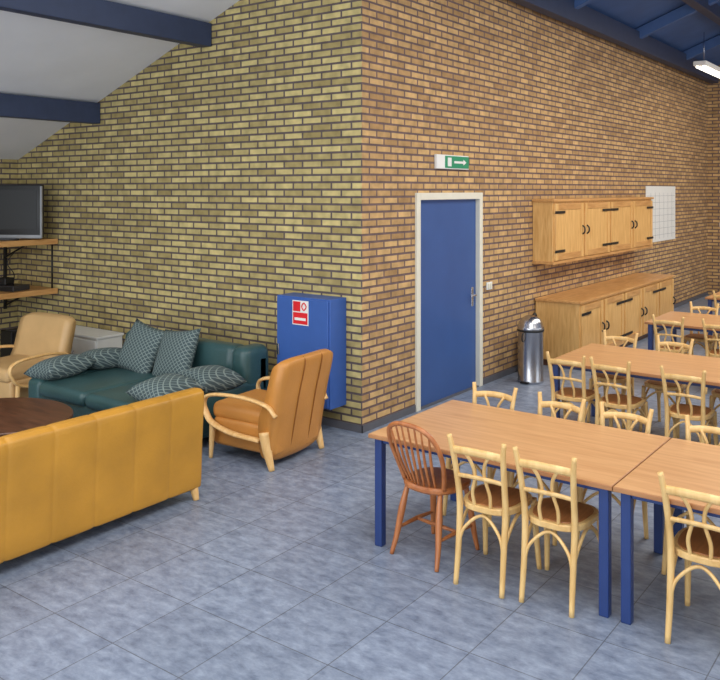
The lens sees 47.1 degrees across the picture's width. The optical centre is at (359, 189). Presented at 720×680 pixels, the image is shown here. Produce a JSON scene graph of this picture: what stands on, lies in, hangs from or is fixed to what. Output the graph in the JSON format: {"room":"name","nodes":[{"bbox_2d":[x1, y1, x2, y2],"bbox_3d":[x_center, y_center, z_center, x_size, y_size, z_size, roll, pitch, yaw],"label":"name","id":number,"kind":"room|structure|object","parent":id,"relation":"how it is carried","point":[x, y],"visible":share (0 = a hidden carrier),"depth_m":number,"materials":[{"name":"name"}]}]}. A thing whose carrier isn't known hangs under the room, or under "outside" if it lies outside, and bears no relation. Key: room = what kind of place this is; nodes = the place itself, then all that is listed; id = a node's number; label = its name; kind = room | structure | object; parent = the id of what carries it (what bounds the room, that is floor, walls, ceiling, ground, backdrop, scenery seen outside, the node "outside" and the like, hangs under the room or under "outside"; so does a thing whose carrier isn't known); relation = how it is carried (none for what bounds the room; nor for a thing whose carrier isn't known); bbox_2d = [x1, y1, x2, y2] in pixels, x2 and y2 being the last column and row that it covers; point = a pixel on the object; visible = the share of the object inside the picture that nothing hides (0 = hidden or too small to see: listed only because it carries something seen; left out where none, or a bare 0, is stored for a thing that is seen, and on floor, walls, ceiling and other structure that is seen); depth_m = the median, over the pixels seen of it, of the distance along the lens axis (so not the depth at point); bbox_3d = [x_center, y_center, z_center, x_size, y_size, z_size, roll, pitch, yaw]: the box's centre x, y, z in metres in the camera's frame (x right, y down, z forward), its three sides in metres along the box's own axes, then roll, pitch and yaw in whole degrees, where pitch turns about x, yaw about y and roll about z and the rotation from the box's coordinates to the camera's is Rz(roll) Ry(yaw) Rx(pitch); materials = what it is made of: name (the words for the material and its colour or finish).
{"room":"community hall","nodes":[
{"label":"community hall","id":0,"kind":"room"},
{"bbox_2d":[0,159,17,330],"bbox_3d":[-7.730,0.943,7.140,0.001,2.715,10.290,0,0,36],"label":"wall","id":1,"kind":"structure","parent":0,"point":[8,167],"depth_m":11.17,"materials":[{"name":"yellow brick"}]},
{"bbox_2d":[0,238,57,308],"bbox_3d":[-4.758,1.115,10.352,0.955,0.970,1.550,0,0,36],"label":"shelf","id":2,"kind":"object","parent":1,"relation":"attached to","point":[34,290],"visible":0.88,"depth_m":10.53,"materials":[{"name":"brown wood"}]},
{"bbox_2d":[0,185,43,239],"bbox_3d":[-4.543,0.282,10.473,1.090,0.700,0.260,0,0,6],"label":"television","id":3,"kind":"object","parent":2,"relation":"on","point":[21,206],"visible":1,"depth_m":10.41,"materials":[{"name":"black metal"}]},
{"bbox_2d":[0,0,238,159],"bbox_3d":[-0.710,-2.592,1.949,17.460,4.355,10.290,0,0,36],"label":"ceiling","id":4,"kind":"structure","parent":0,"point":[40,57],"depth_m":8.99,"materials":[{"name":"white paint"}]},
{"bbox_2d":[0,93,99,123],"bbox_3d":[-6.316,-0.946,6.091,0.140,0.255,10.285,0,0,36],"label":"ceiling beam","id":5,"kind":"structure","parent":4,"relation":"attached to","point":[11,105],"depth_m":9.61,"materials":[{"name":"blue wood"}]},
{"bbox_2d":[0,0,211,47],"bbox_3d":[-4.732,-1.695,4.920,0.140,0.255,10.285,0,0,36],"label":"ceiling beam","id":6,"kind":"structure","parent":4,"relation":"attached to","point":[101,14],"depth_m":8.05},
{"bbox_2d":[18,0,361,425],"bbox_3d":[-2.327,-0.165,9.543,5.830,4.930,0.001,0,0,36],"label":"wall","id":7,"kind":"structure","parent":0,"point":[219,181],"depth_m":8.91,"materials":[{"name":"yellow brick"}]},
{"bbox_2d":[277,292,345,409],"bbox_3d":[-0.482,1.545,8.002,0.670,1.030,0.280,0,0,36],"label":"cabinet","id":8,"kind":"object","parent":7,"relation":"attached to","point":[306,323],"visible":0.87,"depth_m":7.85,"materials":[{"name":"metal"}]},
{"bbox_2d":[321,417,361,432],"bbox_3d":[-2.322,2.265,9.532,5.832,0.070,0.011,0,0,36],"label":"baseboard","id":9,"kind":"structure","parent":7,"relation":"attached to","point":[325,421],"depth_m":7.94,"materials":[{"name":"grey"}]},
{"bbox_2d":[0,295,719,679],"bbox_3d":[3.098,2.300,7.099,17.460,0.001,23.100,0,0,36],"label":"floor","id":10,"kind":"structure","parent":0,"point":[281,573],"depth_m":4.68,"materials":[{"name":"tile"}]},
{"bbox_2d":[0,328,17,356],"bbox_3d":[-4.452,2.047,10.630,0.260,0.506,0.240,0,0,36],"label":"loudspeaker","id":11,"kind":"object","parent":10,"relation":"on","point":[7,336],"visible":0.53,"depth_m":10.52,"materials":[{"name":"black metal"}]},
{"bbox_2d":[0,397,72,436],"bbox_3d":[-2.950,2.078,6.808,1.240,0.456,1.040,0,0,36],"label":"coffee table","id":12,"kind":"object","parent":10,"relation":"on","point":[17,414],"visible":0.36,"depth_m":6.83,"materials":[{"name":"brown wood"}]},
{"bbox_2d":[0,312,75,397],"bbox_3d":[-3.682,1.849,8.953,0.885,0.916,0.923,0,0,30],"label":"armchair","id":13,"kind":"object","parent":10,"relation":"on","point":[40,336],"visible":0.74,"depth_m":9.06,"materials":[{"name":"beige leather"}]},
{"bbox_2d":[71,325,123,353],"bbox_3d":[-3.346,2.005,10.015,0.990,0.590,0.413,0,0,36],"label":"base cabinet","id":14,"kind":"object","parent":10,"relation":"on","point":[85,338],"visible":0.19,"depth_m":9.78,"materials":[{"name":"white paint"}]},
{"bbox_2d":[0,388,203,563],"bbox_3d":[-2.155,1.889,5.511,0.890,0.832,2.221,0,0,36],"label":"leather sofa","id":15,"kind":"object","parent":10,"relation":"on","point":[61,480],"visible":1,"depth_m":5.38,"materials":[{"name":"yellow leather"}]},
{"bbox_2d":[24,318,267,438],"bbox_3d":[-2.054,1.824,8.023,1.990,0.953,1.500,0,0,36],"label":"sofa","id":16,"kind":"object","parent":10,"relation":"on","point":[151,362],"visible":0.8,"depth_m":7.93,"materials":[{"name":"teal leather"}]},
{"bbox_2d":[204,349,332,471],"bbox_3d":[-0.778,1.845,7.206,0.932,0.925,0.802,0,0,32],"label":"armchair","id":17,"kind":"object","parent":10,"relation":"on","point":[279,421],"visible":0.96,"depth_m":6.95,"materials":[{"name":"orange leather"}]},
{"bbox_2d":[386,421,479,571],"bbox_3d":[0.454,1.863,5.224,0.428,0.881,0.514,0,0,43],"label":"chair","id":18,"kind":"object","parent":10,"relation":"on","point":[436,482],"visible":0.94,"depth_m":5.14,"materials":[{"name":"brown wood"}]},
{"bbox_2d":[443,382,517,526],"bbox_3d":[0.873,1.874,5.940,0.378,0.856,0.509,0,0,34],"label":"dining chair","id":19,"kind":"object","parent":10,"relation":"on","point":[490,471],"visible":0.27,"depth_m":6.03,"materials":[{"name":"beige wood"}]},
{"bbox_2d":[447,433,541,598],"bbox_3d":[0.800,1.861,4.911,0.390,0.882,0.524,0,0,35],"label":"dining chair","id":20,"kind":"object","parent":10,"relation":"on","point":[497,498],"visible":0.91,"depth_m":4.79,"materials":[{"name":"beige wood"}]},
{"bbox_2d":[368,400,670,617],"bbox_3d":[1.016,1.937,5.293,1.600,0.726,1.080,0,0,36],"label":"dining table","id":21,"kind":"object","parent":10,"relation":"on","point":[605,455],"visible":0.92,"depth_m":5.19,"materials":[{"name":"brown wood"}]},
{"bbox_2d":[517,315,543,384],"bbox_3d":[2.040,1.900,9.900,0.336,0.800,0.318,0,0,-14],"label":"trash bin","id":22,"kind":"object","parent":10,"relation":"on","point":[530,328],"visible":1,"depth_m":9.78,"materials":[{"name":"metal"}]},
{"bbox_2d":[508,392,585,545],"bbox_3d":[1.276,1.874,5.642,0.378,0.856,0.509,0,0,39],"label":"dining chair","id":23,"kind":"object","parent":10,"relation":"on","point":[512,482],"visible":0.23,"depth_m":5.71,"materials":[{"name":"beige wood"}]},
{"bbox_2d":[512,446,598,617],"bbox_3d":[1.140,1.865,4.697,0.386,0.874,0.519,0,0,35],"label":"dining chair","id":24,"kind":"object","parent":10,"relation":"on","point":[558,512],"visible":0.94,"depth_m":4.58,"materials":[{"name":"beige wood"}]},
{"bbox_2d":[546,351,600,424],"bbox_3d":[1.948,1.874,7.495,0.378,0.856,0.509,0,0,34],"label":"dining chair","id":25,"kind":"object","parent":10,"relation":"on","point":[565,394],"visible":0.59,"depth_m":7.37,"materials":[{"name":"beige wood"}]},
{"bbox_2d":[535,273,675,365],"bbox_3d":[3.812,1.863,12.354,0.673,0.875,4.180,0,0,36],"label":"base cabinet","id":26,"kind":"object","parent":10,"relation":"on","point":[576,318],"visible":0.73,"depth_m":11.37,"materials":[{"name":"brown wood"}]},
{"bbox_2d":[587,330,638,427],"bbox_3d":[2.538,1.874,8.266,0.378,0.856,0.509,0,0,35],"label":"dining chair","id":27,"kind":"object","parent":10,"relation":"on","point":[601,377],"visible":0.34,"depth_m":8.23,"materials":[{"name":"beige wood"}]},
{"bbox_2d":[577,402,653,541],"bbox_3d":[1.657,1.874,5.360,0.378,0.856,0.509,0,0,35],"label":"dining chair","id":28,"kind":"object","parent":10,"relation":"on","point":[647,421],"visible":0.26,"depth_m":5.44,"materials":[{"name":"beige wood"}]},
{"bbox_2d":[589,356,647,429],"bbox_3d":[2.283,1.874,7.248,0.378,0.856,0.509,0,0,38],"label":"dining chair","id":29,"kind":"object","parent":10,"relation":"on","point":[627,402],"visible":0.78,"depth_m":7.14,"materials":[{"name":"beige wood"}]},
{"bbox_2d":[553,343,719,417],"bbox_3d":[2.699,1.937,7.569,1.600,0.726,1.080,0,0,36],"label":"dining table","id":30,"kind":"object","parent":10,"relation":"on","point":[645,364],"visible":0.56,"depth_m":7.57,"materials":[{"name":"brown wood"}]},
{"bbox_2d":[613,438,719,624],"bbox_3d":[2.307,1.937,4.339,1.600,0.726,1.080,0,0,36],"label":"dining table","id":31,"kind":"object","parent":10,"relation":"on","point":[686,464],"visible":0.91,"depth_m":4.41,"materials":[{"name":"brown wood"}]},
{"bbox_2d":[639,335,693,437],"bbox_3d":[2.962,1.874,7.952,0.378,0.856,0.509,0,0,38],"label":"dining chair","id":32,"kind":"object","parent":10,"relation":"on","point":[657,385],"visible":0.59,"depth_m":7.89,"materials":[{"name":"beige wood"}]},
{"bbox_2d":[652,314,692,354],"bbox_3d":[3.677,1.874,9.699,0.378,0.856,0.509,0,0,34],"label":"dining chair","id":33,"kind":"object","parent":10,"relation":"on","point":[673,349],"visible":0.42,"depth_m":9.54,"materials":[{"name":"beige wood"}]},
{"bbox_2d":[644,311,719,349],"bbox_3d":[4.363,1.937,9.820,1.600,0.726,1.080,0,0,36],"label":"dining table","id":34,"kind":"object","parent":10,"relation":"on","point":[692,321],"visible":0.65,"depth_m":9.88,"materials":[{"name":"brown wood"}]},
{"bbox_2d":[657,471,719,643],"bbox_3d":[1.805,1.865,4.268,0.386,0.874,0.519,0,0,38],"label":"dining chair","id":35,"kind":"object","parent":10,"relation":"on","point":[700,544],"visible":1,"depth_m":4.18,"materials":[{"name":"beige wood"}]},
{"bbox_2d":[659,365,717,445],"bbox_3d":[2.753,1.874,6.900,0.378,0.856,0.509,0,0,34],"label":"dining chair","id":36,"kind":"object","parent":10,"relation":"on","point":[701,413],"visible":0.8,"depth_m":6.79,"materials":[{"name":"beige wood"}]},
{"bbox_2d":[661,415,719,574],"bbox_3d":[2.103,1.874,5.030,0.378,0.856,0.509,0,0,36],"label":"dining chair","id":37,"kind":"object","parent":10,"relation":"on","point":[702,429],"visible":0.29,"depth_m":5.22,"materials":[{"name":"beige wood"}]},
{"bbox_2d":[684,301,718,352],"bbox_3d":[4.301,1.874,10.432,0.378,0.856,0.509,0,0,35],"label":"dining chair","id":38,"kind":"object","parent":10,"relation":"on","point":[698,337],"visible":0.41,"depth_m":10.46,"materials":[{"name":"beige wood"}]},
{"bbox_2d":[701,318,719,393],"bbox_3d":[4.132,1.874,9.363,0.378,0.856,0.509,0,0,38],"label":"dining chair","id":39,"kind":"object","parent":10,"relation":"on","point":[714,352],"visible":0.62,"depth_m":9.28,"materials":[{"name":"beige wood"}]},
{"bbox_2d":[705,291,719,346],"bbox_3d":[6.028,1.937,12.071,1.600,0.726,1.080,0,0,36],"label":"dining table","id":40,"kind":"object","parent":10,"relation":"on","point":[710,298],"visible":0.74,"depth_m":12.10,"materials":[{"name":"brown wood"}]},
{"bbox_2d":[707,342,719,443],"bbox_3d":[3.448,1.874,7.593,0.378,0.856,0.509,0,0,34],"label":"dining chair","id":41,"kind":"object","parent":10,"relation":"on","point":[715,393],"visible":0.66,"depth_m":7.50,"materials":[{"name":"beige wood"}]},
{"bbox_2d":[712,291,719,348],"bbox_3d":[5.353,1.874,11.967,0.378,0.856,0.509,0,0,34],"label":"dining chair","id":42,"kind":"object","parent":10,"relation":"on","point":[714,295],"visible":0.31,"depth_m":11.87,"materials":[{"name":"beige wood"}]},
{"bbox_2d":[362,0,707,424],"bbox_3d":[3.825,-0.165,12.960,0.001,4.930,12.810,0,0,36],"label":"wall","id":43,"kind":"structure","parent":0,"point":[540,106],"depth_m":10.23,"materials":[{"name":"brown brick"}]},
{"bbox_2d":[415,193,482,411],"bbox_3d":[0.974,1.165,9.156,0.140,2.270,1.438,0,0,36],"label":"door","id":44,"kind":"structure","parent":43,"relation":"in","point":[448,226],"depth_m":9.15,"materials":[{"name":"metal"}]},
{"bbox_2d":[434,154,468,169],"bbox_3d":[1.022,-0.307,9.132,0.043,0.155,0.700,0,0,36],"label":"exit sign","id":45,"kind":"object","parent":43,"relation":"attached to","point":[441,161],"visible":1,"depth_m":9.08,"materials":[{"name":"white paint"}]},
{"bbox_2d":[486,282,491,289],"bbox_3d":[1.548,1.145,9.862,0.022,0.090,0.140,0,0,36],"label":"light switch","id":46,"kind":"object","parent":43,"relation":"attached to","point":[488,284],"visible":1,"depth_m":9.84,"materials":[{"name":"white paint"}]},
{"bbox_2d":[361,292,707,432],"bbox_3d":[3.824,2.265,12.948,0.011,0.070,12.812,0,0,36],"label":"baseboard","id":47,"kind":"structure","parent":43,"relation":"attached to","point":[374,424],"depth_m":8.48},
{"bbox_2d":[646,186,674,241],"bbox_3d":[5.606,0.440,15.356,0.013,1.020,1.800,0,0,36],"label":"planner","id":48,"kind":"object","parent":43,"relation":"attached to","point":[664,196],"depth_m":15.46,"materials":[{"name":"white paper"}]},
{"bbox_2d":[532,197,653,264],"bbox_3d":[3.639,0.545,12.408,0.353,0.850,4.180,0,0,36],"label":"wall cabinet","id":49,"kind":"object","parent":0,"point":[565,230],"depth_m":11.64,"materials":[{"name":"brown wood"}]},
{"bbox_2d":[585,0,719,65],"bbox_3d":[8.501,-3.629,9.503,11.630,2.280,12.810,0,0,36],"label":"ceiling","id":50,"kind":"structure","parent":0,"point":[693,30],"depth_m":14.06,"materials":[{"name":"blue paint"}]},
{"bbox_2d":[574,0,594,8],"bbox_3d":[5.089,-3.594,9.918,5.610,2.312,0.120,0,0,36],"label":"rafter","id":51,"kind":"object","parent":50,"relation":"attached to","point":[578,4],"depth_m":11.38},
{"bbox_2d":[509,0,718,83],"bbox_3d":[3.948,-2.477,12.875,0.160,0.300,12.780,0,0,36],"label":"ceiling beam","id":52,"kind":"structure","parent":50,"relation":"attached to","point":[586,19],"depth_m":12.74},
{"bbox_2d":[635,0,719,38],"bbox_3d":[6.753,-3.594,12.169,5.610,2.312,0.120,0,0,36],"label":"rafter","id":53,"kind":"object","parent":50,"relation":"attached to","point":[684,11],"depth_m":13.41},
{"bbox_2d":[681,0,719,25],"bbox_3d":[1.752,-2.937,8.088,0.160,0.200,23.090,0,0,36],"label":"ceiling beam","id":54,"kind":"structure","parent":50,"relation":"attached to","point":[712,12],"depth_m":13.11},
{"bbox_2d":[683,35,719,59],"bbox_3d":[8.418,-3.594,14.421,5.610,2.312,0.120,0,0,36],"label":"rafter","id":55,"kind":"object","parent":50,"relation":"attached to","point":[710,44],"depth_m":15.74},
{"bbox_2d":[693,60,719,77],"bbox_3d":[6.530,-2.486,15.257,0.220,0.669,1.900,0,0,36],"label":"lamp","id":56,"kind":"object","parent":50,"relation":"hanging from","point":[705,66],"visible":1,"depth_m":14.75,"materials":[{"name":"white paint"}]},
{"bbox_2d":[708,65,719,294],"bbox_3d":[12.309,-1.235,14.653,11.630,7.069,0.001,0,0,36],"label":"wall","id":57,"kind":"structure","parent":0,"point":[713,89],"depth_m":18.04,"materials":[{"name":"beige brick"}]}
]}

